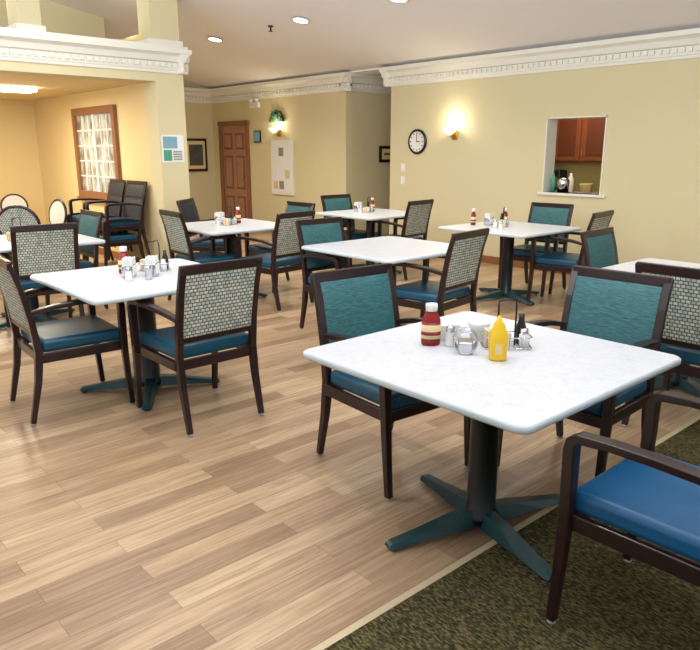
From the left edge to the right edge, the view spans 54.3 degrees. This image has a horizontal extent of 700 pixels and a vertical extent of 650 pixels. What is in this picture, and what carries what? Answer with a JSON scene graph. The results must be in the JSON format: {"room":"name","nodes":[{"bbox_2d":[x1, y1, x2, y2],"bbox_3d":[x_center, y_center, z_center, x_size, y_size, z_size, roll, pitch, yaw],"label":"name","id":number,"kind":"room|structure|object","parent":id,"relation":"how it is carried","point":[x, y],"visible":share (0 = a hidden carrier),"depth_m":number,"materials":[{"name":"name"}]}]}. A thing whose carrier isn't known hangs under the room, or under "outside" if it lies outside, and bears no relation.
{"room":"dining hall","nodes":[
{"label":"dining hall","id":0,"kind":"room"},
{"bbox_2d":[0,99,45,223],"bbox_3d":[-8.379,-2.064,9.185,8.050,2.500,0.200,-13,19,-40],"label":"wall","id":1,"kind":"structure","parent":0,"point":[20,171],"depth_m":11.45,"materials":[{"name":"paint"}]},
{"bbox_2d":[6,0,45,31],"bbox_3d":[-3.507,-3.948,7.189,0.300,1.660,0.380,-13,19,-40],"label":"column","id":2,"kind":"structure","parent":0,"point":[22,14],"depth_m":7.24,"materials":[{"name":"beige paint"}]},
{"bbox_2d":[0,0,104,37],"bbox_3d":[-6.699,-3.988,7.023,8.400,2.500,0.150,-13,19,-40],"label":"wall","id":3,"kind":"structure","parent":0,"point":[57,18],"depth_m":9.43,"materials":[{"name":"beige paint"}]},
{"bbox_2d":[0,73,141,100],"bbox_3d":[-6.913,-2.728,7.322,8.050,0.050,4.200,-13,19,-40],"label":"ceiling","id":4,"kind":"structure","parent":0,"point":[47,86],"depth_m":8.74,"materials":[{"name":"paint"}]},
{"bbox_2d":[0,85,36,92],"bbox_3d":[-4.432,-3.075,8.899,0.600,0.060,0.280,-13,19,-40],"label":"fluorescent light","id":5,"kind":"object","parent":4,"relation":"attached to","point":[19,89],"depth_m":8.87,"materials":[{"name":"plastic"}]},
{"bbox_2d":[0,60,155,82],"bbox_3d":[-5.421,-2.465,5.651,8.030,0.370,0.300,-13,19,-40],"label":"fascia","id":6,"kind":"object","parent":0,"point":[8,67],"visible":0.4,"depth_m":7.57,"materials":[{"name":"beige paint"}]},
{"bbox_2d":[0,30,191,74],"bbox_3d":[-5.114,-2.508,5.618,8.460,0.270,0.140,-13,19,-40],"label":"trim","id":7,"kind":"structure","parent":6,"relation":"attached to","point":[14,46],"depth_m":7.54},
{"bbox_2d":[0,27,187,49],"bbox_3d":[-5.358,-2.724,5.837,8.450,0.040,0.720,-13,19,-40],"label":"trim ledge","id":8,"kind":"object","parent":7,"relation":"on","point":[1,28],"depth_m":7.52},
{"bbox_2d":[33,33,156,257],"bbox_3d":[-3.932,-2.587,10.421,0.350,2.900,4.650,-13,19,-40],"label":"wall","id":9,"kind":"structure","parent":0,"point":[53,120],"depth_m":9.97,"materials":[{"name":"paint"}]},
{"bbox_2d":[71,104,123,200],"bbox_3d":[-3.652,-2.441,9.810,0.070,1.320,1.560,-13,19,-40],"label":"window","id":10,"kind":"structure","parent":9,"relation":"in","point":[95,128],"depth_m":9.81,"materials":[{"name":"brown wood"}]},
{"bbox_2d":[99,247,141,262],"bbox_3d":[-3.918,-1.159,10.488,0.015,0.100,4.200,-13,19,-40],"label":"baseboard","id":11,"kind":"structure","parent":9,"relation":"attached to","point":[115,254],"depth_m":9.92,"materials":[{"name":"brown wood"}]},
{"bbox_2d":[136,0,182,46],"bbox_3d":[-2.341,-4.013,8.249,0.430,1.260,0.380,-13,19,-40],"label":"column","id":12,"kind":"structure","parent":0,"point":[157,19],"depth_m":8.21,"materials":[{"name":"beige paint"}]},
{"bbox_2d":[144,72,192,259],"bbox_3d":[-2.290,-2.055,8.646,0.370,2.750,0.300,-13,19,-40],"label":"column","id":13,"kind":"structure","parent":0,"point":[165,101],"depth_m":8.48,"materials":[{"name":"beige paint"}]},
{"bbox_2d":[161,135,184,162],"bbox_3d":[-2.198,-2.189,8.482,0.300,0.330,0.009,-13,19,-40],"label":"poster","id":14,"kind":"object","parent":13,"relation":"attached to","point":[172,145],"visible":1,"depth_m":8.47,"materials":[{"name":"paper"}]},
{"bbox_2d":[178,54,189,73],"bbox_3d":[-2.116,-3.225,8.416,0.140,0.270,0.430,-13,19,-40],"label":"beam","id":15,"kind":"structure","parent":13,"relation":"attached to","point":[183,57],"depth_m":8.24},
{"bbox_2d":[183,81,216,219],"bbox_3d":[-4.225,-4.153,13.107,3.900,4.600,0.200,-13,19,-40],"label":"wall","id":16,"kind":"structure","parent":0,"point":[199,116],"depth_m":14.22,"materials":[{"name":"paint"}]},
{"bbox_2d":[187,138,207,171],"bbox_3d":[-3.177,-3.504,14.077,0.520,0.660,0.037,-13,19,-40],"label":"picture frame","id":17,"kind":"object","parent":16,"relation":"attached to","point":[196,147],"visible":0.71,"depth_m":14.08,"materials":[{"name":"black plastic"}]},
{"bbox_2d":[184,87,211,103],"bbox_3d":[-4.056,-4.420,12.960,3.350,0.270,0.140,-13,19,-40],"label":"crown molding","id":18,"kind":"structure","parent":16,"relation":"attached to","point":[192,95],"depth_m":13.80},
{"bbox_2d":[0,231,699,649],"bbox_3d":[-1.520,-0.628,8.718,17.200,0.050,11.950,-13,19,-40],"label":"floor","id":19,"kind":"structure","parent":0,"point":[121,528],"depth_m":3.18,"materials":[{"name":"brown wood"}]},
{"bbox_2d":[0,194,28,209],"bbox_3d":[-5.219,-1.614,10.731,0.414,0.864,0.482,-9,17,-31],"label":"chair","id":20,"kind":"object","parent":19,"relation":"on","point":[10,199],"visible":0.41,"depth_m":10.81,"materials":[{"name":"fabric"}]},
{"bbox_2d":[0,205,40,255],"bbox_3d":[-3.655,-0.891,7.717,0.460,0.960,0.535,-3,15,-11],"label":"chair","id":21,"kind":"object","parent":19,"relation":"on","point":[26,215],"visible":0.38,"depth_m":7.40,"materials":[{"name":"fabric"}]},
{"bbox_2d":[0,222,84,328],"bbox_3d":[-2.630,-0.408,5.840,0.596,0.952,0.630,-10,18,-35],"label":"dining chair","id":22,"kind":"object","parent":19,"relation":"on","point":[40,248],"visible":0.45,"depth_m":5.57,"materials":[{"name":"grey fabric"}]},
{"bbox_2d":[0,234,105,328],"bbox_3d":[-2.916,-0.400,6.207,1.070,0.750,1.070,-13,19,-40],"label":"dining table","id":23,"kind":"object","parent":19,"relation":"on","point":[5,246],"visible":0.23,"depth_m":6.19,"materials":[{"name":"metal"}]},
{"bbox_2d":[5,217,23,240],"bbox_3d":[-2.953,-0.855,6.056,0.115,0.201,0.195,11,18,37],"label":"condiment caddy","id":24,"kind":"object","parent":23,"relation":"on","point":[7,235],"visible":0.26,"depth_m":6.01,"materials":[{"name":"silver metal"}]},
{"bbox_2d":[49,199,66,223],"bbox_3d":[-3.982,-1.172,8.910,0.437,0.912,0.508,11,18,37],"label":"chair","id":25,"kind":"object","parent":19,"relation":"on","point":[57,210],"visible":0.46,"depth_m":8.98,"materials":[{"name":"fabric"}]},
{"bbox_2d":[0,256,134,425],"bbox_3d":[-1.749,0.027,4.141,0.630,0.952,0.596,-11,18,-37],"label":"dining chair","id":26,"kind":"object","parent":19,"relation":"on","point":[54,335],"visible":0.88,"depth_m":4.03,"materials":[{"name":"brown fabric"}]},
{"bbox_2d":[45,209,108,315],"bbox_3d":[-2.766,-0.613,6.637,0.630,0.952,0.596,-13,19,-40],"label":"dining chair","id":27,"kind":"object","parent":19,"relation":"on","point":[89,223],"visible":0.42,"depth_m":6.63,"materials":[{"name":"teal fabric"}]},
{"bbox_2d":[66,179,129,260],"bbox_3d":[-3.410,-1.377,9.237,0.680,1.142,0.596,-12,18,-38],"label":"dining chairs","id":28,"kind":"object","parent":19,"relation":"on","point":[116,188],"visible":0.32,"depth_m":9.23,"materials":[{"name":"brown wood"}]},
{"bbox_2d":[85,180,150,265],"bbox_3d":[-2.999,-1.263,8.793,0.680,1.142,0.596,-14,20,-43],"label":"dining chairs","id":29,"kind":"object","parent":19,"relation":"on","point":[132,216],"visible":0.73,"depth_m":8.72,"materials":[{"name":"brown wood"}]},
{"bbox_2d":[30,258,219,410],"bbox_3d":[-1.318,0.051,4.447,1.070,0.750,1.070,-13,19,-40],"label":"dining table","id":30,"kind":"object","parent":19,"relation":"on","point":[104,285],"visible":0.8,"depth_m":4.28,"materials":[{"name":"laminate"}]},
{"bbox_2d":[118,246,129,273],"bbox_3d":[-1.468,-0.423,4.436,0.082,0.174,0.061,-13,19,-40],"label":"ketchup bottle","id":31,"kind":"object","parent":30,"relation":"on","point":[123,253],"visible":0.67,"depth_m":4.41,"materials":[{"name":"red plastic"}]},
{"bbox_2d":[121,256,136,277],"bbox_3d":[-1.391,-0.363,4.301,0.072,0.125,0.100,0,14,-2],"label":"napkin dispenser","id":32,"kind":"object","parent":30,"relation":"on","point":[130,262],"visible":0.79,"depth_m":4.26,"materials":[{"name":"paper"}]},
{"bbox_2d":[125,267,132,280],"bbox_3d":[-1.355,-0.313,4.180,0.044,0.088,0.043,-13,19,-40],"label":"salt shaker","id":33,"kind":"object","parent":30,"relation":"on","point":[128,275],"visible":1,"depth_m":4.17,"materials":[{"name":"glass"}]},
{"bbox_2d":[145,265,151,279],"bbox_3d":[-1.247,-0.324,4.222,0.044,0.088,0.043,-13,19,-40],"label":"salt shaker","id":34,"kind":"object","parent":30,"relation":"on","point":[148,275],"visible":1,"depth_m":4.21,"materials":[{"name":"glass"}]},
{"bbox_2d":[144,255,159,276],"bbox_3d":[-1.260,-0.376,4.348,0.072,0.125,0.100,0,14,-2],"label":"napkin dispenser","id":35,"kind":"object","parent":30,"relation":"on","point":[152,261],"visible":0.74,"depth_m":4.31,"materials":[{"name":"silver metal"}]},
{"bbox_2d":[138,240,170,271],"bbox_3d":[-1.299,-0.463,4.526,0.195,0.201,0.115,0,14,-2],"label":"condiment caddy","id":36,"kind":"object","parent":30,"relation":"on","point":[163,263],"visible":0.77,"depth_m":4.51,"materials":[{"name":"silver metal"}]},
{"bbox_2d":[127,256,263,436],"bbox_3d":[-0.886,0.064,3.997,0.596,0.952,0.630,-13,19,-40],"label":"dining chair","id":37,"kind":"object","parent":19,"relation":"on","point":[217,302],"visible":0.99,"depth_m":3.79,"materials":[{"name":"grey fabric"}]},
{"bbox_2d":[159,209,236,300],"bbox_3d":[-1.528,-0.705,6.997,0.630,0.952,0.596,-11,18,-36],"label":"dining chair","id":38,"kind":"object","parent":19,"relation":"on","point":[177,234],"visible":0.55,"depth_m":6.81,"materials":[{"name":"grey fabric"}]},
{"bbox_2d":[176,198,241,256],"bbox_3d":[-1.703,-1.054,8.362,0.630,0.952,0.596,2,15,8],"label":"dining chair","id":39,"kind":"object","parent":19,"relation":"on","point":[188,208],"visible":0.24,"depth_m":8.19,"materials":[{"name":"brown wood"}]},
{"bbox_2d":[162,218,274,296],"bbox_3d":[-1.288,-0.712,7.422,1.070,0.750,1.070,-13,19,-40],"label":"dining table","id":40,"kind":"object","parent":19,"relation":"on","point":[210,228],"visible":0.42,"depth_m":7.17,"materials":[{"name":"metal"}]},
{"bbox_2d":[214,212,224,223],"bbox_3d":[-1.416,-1.163,7.424,0.072,0.125,0.100,11,18,37],"label":"napkin dispenser","id":41,"kind":"object","parent":40,"relation":"on","point":[221,215],"visible":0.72,"depth_m":7.39,"materials":[{"name":"silver metal"}]},
{"bbox_2d":[222,205,237,225],"bbox_3d":[-1.288,-1.175,7.303,0.115,0.201,0.195,5,15,18],"label":"condiment caddy","id":42,"kind":"object","parent":40,"relation":"on","point":[231,220],"visible":1,"depth_m":7.28,"materials":[{"name":"silver metal"}]},
{"bbox_2d":[235,207,240,222],"bbox_3d":[-1.228,-1.206,7.490,0.065,0.174,0.049,-13,19,-40],"label":"ketchup bottle","id":43,"kind":"object","parent":40,"relation":"on","point":[237,214],"visible":0.85,"depth_m":7.47,"materials":[{"name":"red plastic"}]},
{"bbox_2d":[234,210,315,311],"bbox_3d":[-0.745,-0.677,6.887,0.630,0.952,0.596,12,19,39],"label":"dining chair","id":44,"kind":"object","parent":19,"relation":"on","point":[285,251],"visible":0.56,"depth_m":6.64,"materials":[{"name":"teal fabric"}]},
{"bbox_2d":[244,201,315,293],"bbox_3d":[-0.788,-0.901,7.765,0.630,0.952,0.596,-13,19,-40],"label":"dining chair","id":45,"kind":"object","parent":19,"relation":"on","point":[291,206],"visible":0.34,"depth_m":7.75,"materials":[{"name":"teal fabric"}]},
{"bbox_2d":[295,217,348,328],"bbox_3d":[-0.070,-0.413,5.860,0.596,0.952,0.630,-13,19,-40],"label":"dining chair","id":46,"kind":"object","parent":19,"relation":"on","point":[330,229],"visible":0.49,"depth_m":5.91,"materials":[{"name":"teal fabric"}]},
{"bbox_2d":[320,194,381,267],"bbox_3d":[0.008,-1.230,9.046,0.596,0.952,0.630,-13,19,-40],"label":"dining chair","id":47,"kind":"object","parent":19,"relation":"on","point":[337,202],"visible":0.42,"depth_m":9.04,"materials":[{"name":"teal fabric"}]},
{"bbox_2d":[315,208,405,273],"bbox_3d":[0.267,-1.073,8.834,1.070,0.750,1.070,-13,19,-40],"label":"dining table","id":48,"kind":"object","parent":19,"relation":"on","point":[378,214],"visible":0.44,"depth_m":8.64,"materials":[{"name":"metal"}]},
{"bbox_2d":[354,202,361,211],"bbox_3d":[0.105,-1.534,8.871,0.072,0.125,0.100,11,18,37],"label":"napkin dispenser","id":49,"kind":"object","parent":48,"relation":"on","point":[356,204],"visible":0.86,"depth_m":8.84,"materials":[{"name":"silver metal"}]},
{"bbox_2d":[362,197,373,212],"bbox_3d":[0.234,-1.546,8.751,0.115,0.201,0.195,5,15,18],"label":"condiment caddy","id":50,"kind":"object","parent":48,"relation":"on","point":[368,209],"visible":1,"depth_m":8.71,"materials":[{"name":"silver metal"}]},
{"bbox_2d":[370,198,374,210],"bbox_3d":[0.294,-1.577,8.937,0.065,0.174,0.049,-13,19,-40],"label":"ketchup bottle","id":51,"kind":"object","parent":48,"relation":"on","point":[372,203],"visible":0.64,"depth_m":8.91,"materials":[{"name":"red plastic"}]},
{"bbox_2d":[302,236,448,325],"bbox_3d":[0.331,-0.288,5.770,1.070,0.750,1.070,-13,19,-40],"label":"dining table","id":52,"kind":"object","parent":19,"relation":"on","point":[385,249],"visible":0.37,"depth_m":5.57,"materials":[{"name":"metal"}]},
{"bbox_2d":[310,263,470,500],"bbox_3d":[0.198,0.230,3.349,0.596,0.952,0.630,-11,18,-36],"label":"dining chair","id":53,"kind":"object","parent":19,"relation":"on","point":[353,302],"visible":0.64,"depth_m":3.36,"materials":[{"name":"teal fabric"}]},
{"bbox_2d":[367,199,433,281],"bbox_3d":[0.619,-1.073,8.432,0.630,0.952,0.596,12,19,39],"label":"dining chair","id":54,"kind":"object","parent":19,"relation":"on","point":[416,218],"visible":0.5,"depth_m":8.22,"materials":[{"name":"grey fabric"}]},
{"bbox_2d":[392,228,489,317],"bbox_3d":[0.668,-0.284,5.356,0.630,0.952,0.596,12,19,39],"label":"dining chair","id":55,"kind":"object","parent":19,"relation":"on","point":[464,253],"visible":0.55,"depth_m":5.18,"materials":[{"name":"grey fabric"}]},
{"bbox_2d":[303,311,680,580],"bbox_3d":[0.548,0.476,2.788,1.070,0.750,1.070,-13,19,-40],"label":"dining table","id":56,"kind":"object","parent":19,"relation":"on","point":[564,374],"visible":0.9,"depth_m":2.62,"materials":[{"name":"metal"}]},
{"bbox_2d":[421,302,440,345],"bbox_3d":[0.332,-0.004,2.798,0.082,0.174,0.061,0,14,-2],"label":"ketchup bottle","id":57,"kind":"object","parent":56,"relation":"on","point":[431,321],"visible":1,"depth_m":2.78,"materials":[{"name":"red plastic"}]},
{"bbox_2d":[444,325,454,346],"bbox_3d":[0.409,0.043,2.791,0.044,0.088,0.043,-13,19,-40],"label":"salt shaker","id":58,"kind":"object","parent":56,"relation":"on","point":[450,329],"visible":0.95,"depth_m":2.78,"materials":[{"name":"white glass"}]},
{"bbox_2d":[440,321,461,341],"bbox_3d":[0.413,0.028,2.882,0.105,0.071,0.064,-2,14,-7],"label":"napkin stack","id":59,"kind":"object","parent":56,"relation":"on","point":[455,324],"visible":0.24,"depth_m":2.85,"materials":[{"name":"paper"}]},
{"bbox_2d":[453,326,477,354],"bbox_3d":[0.457,0.061,2.702,0.095,0.096,0.084,2,15,8],"label":"rack","id":60,"kind":"object","parent":56,"relation":"on","point":[465,346],"visible":1,"depth_m":2.67,"materials":[{"name":"silver metal"}]},
{"bbox_2d":[468,319,490,340],"bbox_3d":[0.546,0.022,2.898,0.096,0.075,0.096,-13,19,-40],"label":"bowl","id":61,"kind":"object","parent":56,"relation":"on","point":[477,325],"visible":0.8,"depth_m":2.87,"materials":[{"name":"white plastic"}]},
{"bbox_2d":[488,315,507,361],"bbox_3d":[0.565,0.048,2.596,0.070,0.174,0.071,2,15,8],"label":"bottle","id":62,"kind":"object","parent":56,"relation":"on","point":[498,338],"visible":1,"depth_m":2.57,"materials":[{"name":"plastic"}]},
{"bbox_2d":[480,298,532,349],"bbox_3d":[0.635,-0.012,2.764,0.195,0.201,0.115,0,14,-2],"label":"condiment caddy","id":63,"kind":"object","parent":56,"relation":"on","point":[522,337],"visible":0.78,"depth_m":2.75,"materials":[{"name":"silver metal"}]},
{"bbox_2d":[310,415,699,649],"bbox_3d":[0.442,0.923,2.630,11.750,0.046,0.028,-13,19,-40],"label":"trim","id":64,"kind":"structure","parent":19,"relation":"on","point":[330,641],"depth_m":2.50,"materials":[{"name":"wood"}]},
{"bbox_2d":[438,220,581,305],"bbox_3d":[1.660,-0.656,7.208,1.070,0.750,1.070,-13,19,-40],"label":"dining table","id":65,"kind":"object","parent":19,"relation":"on","point":[522,230],"visible":0.9,"depth_m":7.13,"materials":[{"name":"metal"}]},
{"bbox_2d":[471,208,475,224],"bbox_3d":[1.318,-1.155,7.290,0.065,0.174,0.049,-13,19,-40],"label":"ketchup bottle","id":66,"kind":"object","parent":65,"relation":"on","point":[473,215],"visible":1,"depth_m":7.27,"materials":[{"name":"red plastic"}]},
{"bbox_2d":[484,213,493,225],"bbox_3d":[1.479,-1.123,7.267,0.072,0.125,0.100,11,18,37],"label":"napkin dispenser","id":67,"kind":"object","parent":65,"relation":"on","point":[489,217],"visible":0.94,"depth_m":7.24,"materials":[{"name":"silver metal"}]},
{"bbox_2d":[493,219,496,227],"bbox_3d":[1.503,-1.054,7.071,0.044,0.088,0.043,-13,19,-40],"label":"salt shaker","id":68,"kind":"object","parent":65,"relation":"on","point":[495,220],"visible":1,"depth_m":7.06,"materials":[{"name":"glass"}]},
{"bbox_2d":[498,221,502,229],"bbox_3d":[1.521,-1.008,6.892,0.044,0.088,0.043,-13,19,-40],"label":"salt shaker","id":69,"kind":"object","parent":65,"relation":"on","point":[500,227],"visible":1,"depth_m":6.88,"materials":[{"name":"glass"}]},
{"bbox_2d":[497,207,508,226],"bbox_3d":[1.607,-1.135,7.147,0.115,0.201,0.195,5,15,18],"label":"condiment caddy","id":70,"kind":"object","parent":65,"relation":"on","point":[505,222],"visible":0.91,"depth_m":7.14,"materials":[{"name":"silver metal"}]},
{"bbox_2d":[498,202,573,297],"bbox_3d":[2.067,-0.853,7.577,0.596,0.952,0.630,13,19,42],"label":"dining chair","id":71,"kind":"object","parent":19,"relation":"on","point":[540,213],"visible":0.61,"depth_m":7.59,"materials":[{"name":"teal fabric"}]},
{"bbox_2d":[526,210,613,299],"bbox_3d":[2.232,-0.688,6.932,0.630,0.952,0.596,12,19,39],"label":"dining chair","id":72,"kind":"object","parent":19,"relation":"on","point":[555,261],"visible":0.51,"depth_m":6.81,"materials":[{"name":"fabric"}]},
{"bbox_2d":[555,190,598,193],"bbox_3d":[3.178,-1.543,10.292,0.620,0.940,3.200,-13,19,-40],"label":"countertop","id":73,"kind":"structure","parent":19,"relation":"on","point":[578,191],"depth_m":10.02,"materials":[{"name":"brown wood"}]},
{"bbox_2d":[554,170,566,189],"bbox_3d":[3.112,-2.212,10.406,0.230,0.300,0.300,-13,19,-40],"label":"coffee maker","id":74,"kind":"object","parent":73,"relation":"on","point":[558,173],"visible":0.23,"depth_m":10.26,"materials":[{"name":"black plastic"}]},
{"bbox_2d":[568,173,573,191],"bbox_3d":[3.226,-2.085,9.990,0.090,0.260,0.090,-13,19,-40],"label":"soap bottle","id":75,"kind":"object","parent":73,"relation":"on","point":[571,184],"visible":0.84,"depth_m":9.96,"materials":[{"name":"white plastic"}]},
{"bbox_2d":[579,183,592,192],"bbox_3d":[3.393,-1.971,9.827,0.200,0.120,0.200,-13,19,-40],"label":"mixing bowl","id":76,"kind":"object","parent":73,"relation":"on","point":[584,187],"visible":1,"depth_m":9.76,"materials":[{"name":"ceramic"}]},
{"bbox_2d":[498,265,673,476],"bbox_3d":[1.119,0.246,3.285,0.630,0.952,0.596,-13,20,-42],"label":"dining chair","id":77,"kind":"object","parent":19,"relation":"on","point":[624,307],"visible":0.42,"depth_m":3.31,"materials":[{"name":"teal fabric"}]},
{"bbox_2d":[580,227,618,267],"bbox_3d":[2.078,-0.207,5.056,0.630,0.952,0.596,14,20,42],"label":"dining chair","id":78,"kind":"object","parent":19,"relation":"on","point":[599,246],"visible":0.22,"depth_m":5.12,"materials":[{"name":"teal fabric"}]},
{"bbox_2d":[604,258,699,397],"bbox_3d":[2.182,0.047,4.463,1.070,0.750,1.070,-13,19,-40],"label":"dining table","id":79,"kind":"object","parent":19,"relation":"on","point":[689,384],"visible":0.25,"depth_m":4.51,"materials":[{"name":"metal"}]},
{"bbox_2d":[338,91,390,235],"bbox_3d":[1.450,-3.343,12.764,4.250,3.200,0.200,-13,19,-40],"label":"wall","id":80,"kind":"structure","parent":0,"point":[364,119],"depth_m":11.61,"materials":[{"name":"paint"}]},
{"bbox_2d":[339,72,390,93],"bbox_3d":[1.437,-4.247,12.285,4.190,0.270,0.140,-13,19,-40],"label":"crown molding","id":81,"kind":"structure","parent":80,"relation":"attached to","point":[367,83],"depth_m":11.26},
{"bbox_2d":[379,146,389,161],"bbox_3d":[0.638,-2.987,11.942,0.340,0.280,0.037,-13,19,-40],"label":"picture frame","id":82,"kind":"object","parent":80,"relation":"attached to","point":[384,151],"visible":0.71,"depth_m":11.89,"materials":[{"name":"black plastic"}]},
{"bbox_2d":[350,68,380,74],"bbox_3d":[1.863,-4.361,12.026,4.250,0.080,1.500,-13,19,-40],"label":"crown molding","id":83,"kind":"structure","parent":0,"point":[375,69],"depth_m":10.80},
{"bbox_2d":[48,0,699,88],"bbox_3d":[-1.577,-3.410,4.006,11.950,2.251,17.150,-13,19,-40],"label":"ceiling","id":84,"kind":"structure","parent":0,"point":[340,36],"depth_m":8.60,"materials":[{"name":"paint"}]},
{"bbox_2d":[207,37,222,42],"bbox_3d":[-1.984,-4.193,10.041,0.234,0.050,0.238,-10,17,-33],"label":"recessed light","id":85,"kind":"object","parent":84,"relation":"in","point":[213,39],"visible":1,"depth_m":10.03,"materials":[{"name":"white plastic"}]},
{"bbox_2d":[291,17,309,23],"bbox_3d":[-0.618,-3.814,8.561,0.234,0.050,0.238,-10,17,-33],"label":"recessed light","id":86,"kind":"object","parent":84,"relation":"in","point":[299,20],"visible":1,"depth_m":8.55,"materials":[{"name":"white plastic"}]},
{"bbox_2d":[389,0,408,2],"bbox_3d":[0.515,-3.499,7.333,0.234,0.050,0.238,-10,17,-33],"label":"recessed light","id":87,"kind":"object","parent":84,"relation":"in","point":[394,1],"visible":1,"depth_m":7.40,"materials":[{"name":"white plastic"}]},
{"bbox_2d":[212,58,699,263],"bbox_3d":[2.870,-2.195,8.283,0.200,3.200,16.950,-13,19,-40],"label":"wall","id":88,"kind":"structure","parent":0,"point":[651,175],"depth_m":8.91,"materials":[{"name":"beige paint"}]},
{"bbox_2d":[217,120,251,218],"bbox_3d":[-2.336,-3.057,13.885,0.042,2.090,1.120,-13,19,-40],"label":"door frame","id":89,"kind":"structure","parent":88,"relation":"attached to","point":[245,123],"depth_m":13.67,"materials":[{"name":"brown wood"}]},
{"bbox_2d":[222,125,247,218],"bbox_3d":[-2.354,-3.014,13.879,0.080,1.990,0.840,-13,19,-40],"label":"door","id":90,"kind":"structure","parent":88,"relation":"in","point":[233,136],"depth_m":13.85,"materials":[{"name":"brown wood"}]},
{"bbox_2d":[248,98,259,107],"bbox_3d":[-1.824,-4.207,12.955,0.100,0.160,0.300,-13,19,-40],"label":"emergency light","id":91,"kind":"object","parent":88,"relation":"attached to","point":[256,104],"visible":1,"depth_m":12.94,"materials":[{"name":"white plastic"}]},
{"bbox_2d":[253,130,260,142],"bbox_3d":[-1.780,-3.616,13.106,0.034,0.220,0.220,-13,19,-40],"label":"display","id":92,"kind":"object","parent":88,"relation":"attached to","point":[257,134],"visible":1,"depth_m":13.08,"materials":[{"name":"black plastic"}]},
{"bbox_2d":[269,128,280,136],"bbox_3d":[-1.383,-3.534,12.524,0.220,0.150,0.200,-13,19,-40],"label":"wall sconce","id":93,"kind":"object","parent":88,"relation":"attached to","point":[273,130],"visible":1,"depth_m":12.49,"materials":[{"name":"glass"}]},
{"bbox_2d":[269,110,283,121],"bbox_3d":[-1.351,-3.832,12.520,0.060,0.211,0.410,-13,19,-40],"label":"swag","id":94,"kind":"object","parent":88,"relation":"attached to","point":[275,116],"visible":1,"depth_m":12.48,"materials":[{"name":"green plant"}]},
{"bbox_2d":[209,72,351,103],"bbox_3d":[-1.466,-4.299,12.486,0.140,0.270,4.320,-13,19,-40],"label":"crown molding","id":95,"kind":"structure","parent":88,"relation":"attached to","point":[327,83],"depth_m":12.21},
{"bbox_2d":[270,140,294,195],"bbox_3d":[-1.256,-2.922,12.674,0.040,0.990,0.680,-13,19,-40],"label":"notice board","id":96,"kind":"object","parent":88,"relation":"attached to","point":[282,151],"visible":1,"depth_m":12.63,"materials":[{"name":"paper"}]},
{"bbox_2d":[378,67,389,86],"bbox_3d":[0.601,-3.762,10.392,0.340,0.270,0.140,-13,19,-40],"label":"crown molding","id":97,"kind":"structure","parent":88,"relation":"attached to","point":[384,74],"depth_m":10.26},
{"bbox_2d":[401,163,404,171],"bbox_3d":[0.807,-2.408,10.444,0.014,0.120,0.080,-13,19,-40],"label":"light switch","id":98,"kind":"object","parent":88,"relation":"attached to","point":[402,165],"visible":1,"depth_m":10.44,"materials":[{"name":"white plastic"}]},
{"bbox_2d":[408,129,426,153],"bbox_3d":[0.997,-2.718,10.125,0.040,0.360,0.360,-13,19,-40],"label":"wall clock","id":99,"kind":"object","parent":88,"relation":"attached to","point":[417,140],"visible":1,"depth_m":10.10,"materials":[{"name":"black plastic"}]},
{"bbox_2d":[443,128,457,139],"bbox_3d":[1.397,-2.666,9.537,0.220,0.150,0.200,-13,19,-40],"label":"wall sconce","id":100,"kind":"object","parent":88,"relation":"attached to","point":[449,131],"visible":1,"depth_m":9.49,"materials":[{"name":"glass"}]},
{"bbox_2d":[481,255,570,274],"bbox_3d":[4.529,-0.192,6.713,0.015,0.100,11.730,-13,19,-40],"label":"baseboard","id":101,"kind":"structure","parent":88,"relation":"attached to","point":[486,259],"depth_m":9.39,"materials":[{"name":"brown wood"}]},
{"bbox_2d":[381,28,699,86],"bbox_3d":[4.436,-2.660,6.092,0.140,0.270,11.870,-13,19,-40],"label":"crown molding","id":102,"kind":"structure","parent":88,"relation":"attached to","point":[680,44],"depth_m":8.19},
{"bbox_2d":[537,115,607,197],"bbox_3d":[2.803,-2.069,8.399,0.270,0.940,0.920,-13,19,-40],"label":"window","id":103,"kind":"structure","parent":88,"relation":"in","point":[551,126],"depth_m":8.61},
{"bbox_2d":[550,173,555,191],"bbox_3d":[2.594,-1.817,8.713,0.060,0.230,0.060,-13,19,-40],"label":"dish soap bottle","id":104,"kind":"object","parent":103,"relation":"on","point":[553,179],"visible":1,"depth_m":8.70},
{"bbox_2d":[557,178,569,192],"bbox_3d":[2.686,-1.763,8.605,0.150,0.180,0.150,-13,19,-40],"label":"coffee pot","id":105,"kind":"object","parent":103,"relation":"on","point":[562,183],"visible":1,"depth_m":8.55,"materials":[{"name":"silver metal"}]},
{"bbox_2d":[324,419,699,649],"bbox_3d":[4.289,0.982,2.424,17.200,0.054,5.420,-13,19,-40],"label":"carpet","id":106,"kind":"structure","parent":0,"point":[493,600],"depth_m":2.36,"materials":[{"name":"carpet"}]},
{"bbox_2d":[546,391,699,623],"bbox_3d":[1.067,0.542,2.114,0.596,0.952,0.630,-13,19,-40],"label":"dining chair","id":107,"kind":"object","parent":106,"relation":"on","point":[651,496],"visible":1,"depth_m":2.09,"materials":[{"name":"teal fabric"}]},
{"bbox_2d":[621,261,699,426],"bbox_3d":[1.928,0.117,3.790,0.630,0.952,0.596,-13,19,-40],"label":"dining chair","id":108,"kind":"object","parent":106,"relation":"on","point":[681,333],"visible":0.44,"depth_m":3.59,"materials":[{"name":"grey fabric"}]},
{"bbox_2d":[554,162,601,190],"bbox_3d":[3.714,-2.422,10.076,0.150,2.750,4.500,-13,19,-40],"label":"wall","id":109,"kind":"structure","parent":0,"point":[583,172],"depth_m":10.24,"materials":[{"name":"paint"}]},
{"bbox_2d":[555,118,605,161],"bbox_3d":[3.275,-2.882,10.039,0.360,0.940,3.200,-13,19,-40],"label":"upper cabinet","id":110,"kind":"object","parent":109,"relation":"attached to","point":[577,140],"visible":0.14,"depth_m":9.82,"materials":[{"name":"brown wood"}]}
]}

